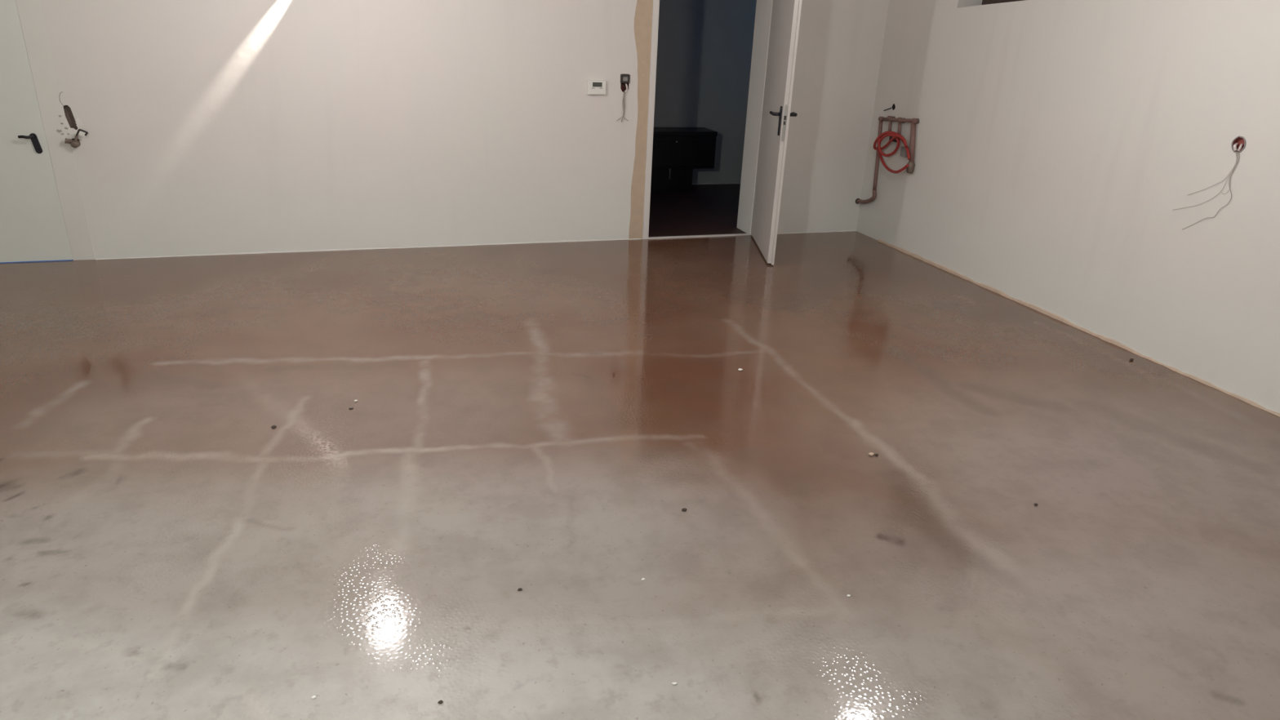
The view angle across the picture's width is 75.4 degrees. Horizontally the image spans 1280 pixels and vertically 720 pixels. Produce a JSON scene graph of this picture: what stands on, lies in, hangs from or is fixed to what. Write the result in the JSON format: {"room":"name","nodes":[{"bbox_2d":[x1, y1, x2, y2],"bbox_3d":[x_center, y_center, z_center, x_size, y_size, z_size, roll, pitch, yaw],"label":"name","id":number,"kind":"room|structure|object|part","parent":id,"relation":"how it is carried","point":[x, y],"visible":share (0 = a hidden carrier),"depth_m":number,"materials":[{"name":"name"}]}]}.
{"room":"unfinished empty room","nodes":[
{"label":"unfinished empty room","id":0,"kind":"room"},
{"bbox_2d":[40,0,888,259],"bbox_3d":[-1.619,-2.123,5.684,9.100,2.700,0.271,-5,23,-18],"label":"wall","id":1,"kind":"structure","parent":0,"point":[214,127],"depth_m":5.72,"materials":[{"name":"white paint"}]},
{"bbox_2d":[0,0,95,262],"bbox_3d":[-4.096,-1.582,4.874,1.174,2.100,0.105,-5,23,-18],"label":"door","id":2,"kind":"structure","parent":1,"relation":"in","point":[43,216],"depth_m":5.14,"materials":[{"name":"paint"}]},
{"bbox_3d":[-3.749,-1.365,5.062,0.075,0.023,0.057,-5,23,-18],"label":"lever","id":3,"kind":"part","parent":2,"relation":"part of","materials":[{"name":"black metal"}]},
{"bbox_3d":[-3.728,-1.337,5.115,0.049,0.122,0.010,-5,23,-18],"label":"lever plate","id":4,"kind":"part","parent":2,"relation":"part of","materials":[{"name":"black metal"}]},
{"bbox_2d":[64,128,88,147],"bbox_3d":[-3.502,-1.382,5.160,0.142,0.120,0.072,-5,23,-18],"label":"water tap","id":5,"kind":"object","parent":1,"relation":"attached to","point":[75,143],"visible":1,"depth_m":5.14,"materials":[{"name":"gold metal"}]},
{"bbox_3d":[-3.459,-1.408,5.131,0.072,0.046,0.011,-5,23,-18],"label":"bracket handle","id":6,"kind":"part","parent":5,"relation":"part of","materials":[{"name":"plastic"}]},
{"bbox_2d":[586,80,606,94],"bbox_3d":[-0.317,-1.987,6.038,0.138,0.100,0.028,-5,23,-18],"label":"thermostat","id":7,"kind":"object","parent":1,"relation":"attached to","point":[593,86],"visible":1,"depth_m":6.03,"materials":[{"name":"white plastic"}]},
{"bbox_2d":[617,74,630,122],"bbox_3d":[-0.131,-1.946,6.152,0.096,0.340,0.066,-5,23,-18],"label":"switch box","id":8,"kind":"object","parent":1,"relation":"attached to","point":[624,78],"visible":1,"depth_m":6.11,"materials":[{"name":"plastic"}]},
{"bbox_3d":[-0.110,-2.070,6.091,0.069,0.063,0.022,-5,23,-18],"label":"mounting frame","id":9,"kind":"part","parent":8,"relation":"part of","materials":[{"name":"plastic"}]},
{"bbox_2d":[642,0,802,265],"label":"door","id":10,"kind":"structure","parent":1,"relation":"in","point":[785,14],"depth_m":6.03,"materials":[{"name":"paint"}]},
{"bbox_3d":[0.922,-1.711,5.741,0.059,0.023,0.149,-5,23,-18],"label":"lever","id":11,"kind":"part","parent":10,"relation":"part of","materials":[{"name":"black metal"}]},
{"bbox_3d":[0.965,-1.647,5.710,0.010,0.197,0.038,2,22,-1],"label":"lever plate","id":12,"kind":"part","parent":10,"relation":"part of","materials":[{"name":"black metal"}]},
{"bbox_3d":[0.986,-1.617,5.659,0.020,0.244,0.002,2,22,-1],"label":"lock plate","id":13,"kind":"part","parent":10,"relation":"part of","materials":[{"name":"metal"}]},
{"bbox_3d":[1.054,-1.708,5.749,0.061,0.023,0.138,2,22,-1],"label":"lever","id":14,"kind":"part","parent":10,"relation":"part of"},
{"bbox_2d":[0,183,1279,719],"bbox_3d":[-0.633,0.450,3.263,9.500,0.150,11.370,-5,23,-18],"label":"floor","id":15,"kind":"structure","parent":0,"point":[543,420],"depth_m":3.03,"materials":[{"name":"concrete"}]},
{"bbox_2d":[650,127,717,191],"bbox_3d":[0.191,-2.049,8.482,1.120,0.605,0.389,-5,23,-18],"label":"cabinet","id":16,"kind":"object","parent":15,"relation":"on","point":[677,151],"visible":0.68,"depth_m":8.39,"materials":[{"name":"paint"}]},
{"bbox_3d":[0.426,-2.094,8.359,0.700,0.280,0.016,-5,23,-18],"label":"drawer","id":17,"kind":"part","parent":16,"relation":"part of","materials":[{"name":"black paint"}]},
{"bbox_2d":[653,0,756,184],"bbox_3d":[-0.021,-3.130,8.332,4.700,2.700,0.217,-5,23,-18],"label":"wall","id":18,"kind":"structure","parent":0,"point":[704,48],"depth_m":8.54,"materials":[{"name":"blue paint"}]},
{"bbox_2d":[856,0,1279,413],"bbox_3d":[3.415,-0.759,2.907,0.265,2.700,8.736,-5,23,-18],"label":"wall","id":19,"kind":"structure","parent":0,"point":[1059,144],"depth_m":4.73,"materials":[{"name":"white paint"}]},
{"bbox_2d":[855,115,919,204],"bbox_3d":[1.981,-1.570,6.651,0.064,0.777,0.690,-5,23,-18],"label":"copper manifold","id":20,"kind":"object","parent":19,"relation":"attached to","point":[910,168],"visible":0.91,"depth_m":6.45,"materials":[{"name":"gold metal"}]},
{"bbox_2d":[873,130,910,173],"bbox_3d":[1.976,-1.629,6.496,0.065,0.304,0.518,-5,23,-18],"label":"hose","id":21,"kind":"object","parent":20,"relation":"attached to","point":[895,135],"visible":1,"depth_m":6.50,"materials":[{"name":"red rubber"}]},
{"bbox_3d":[2.057,-1.619,6.442,0.036,0.075,0.060,-5,23,-18],"label":"wall plate","id":22,"kind":"part","parent":20,"relation":"part of","materials":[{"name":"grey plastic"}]},
{"bbox_2d":[982,0,1024,4],"bbox_3d":[2.533,-2.554,5.154,0.226,0.750,1.350,-5,23,-18],"label":"window","id":23,"kind":"structure","parent":19,"relation":"in","point":[984,2],"depth_m":5.62,"materials":[{"name":"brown wood"}]},
{"bbox_2d":[877,239,1279,417],"bbox_3d":[3.263,0.537,3.260,0.017,0.022,8.286,-5,23,-18],"label":"trim","id":24,"kind":"structure","parent":19,"relation":"attached to","point":[1032,306],"depth_m":5.07,"materials":[{"name":"paint"}]},
{"bbox_2d":[1174,135,1245,229],"bbox_3d":[2.864,-0.887,4.175,0.042,0.496,0.291,-5,23,-18],"label":"wires","id":25,"kind":"object","parent":19,"relation":"attached to","point":[1238,144],"visible":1,"depth_m":4.03,"materials":[{"name":"grey plastic"}]}
]}

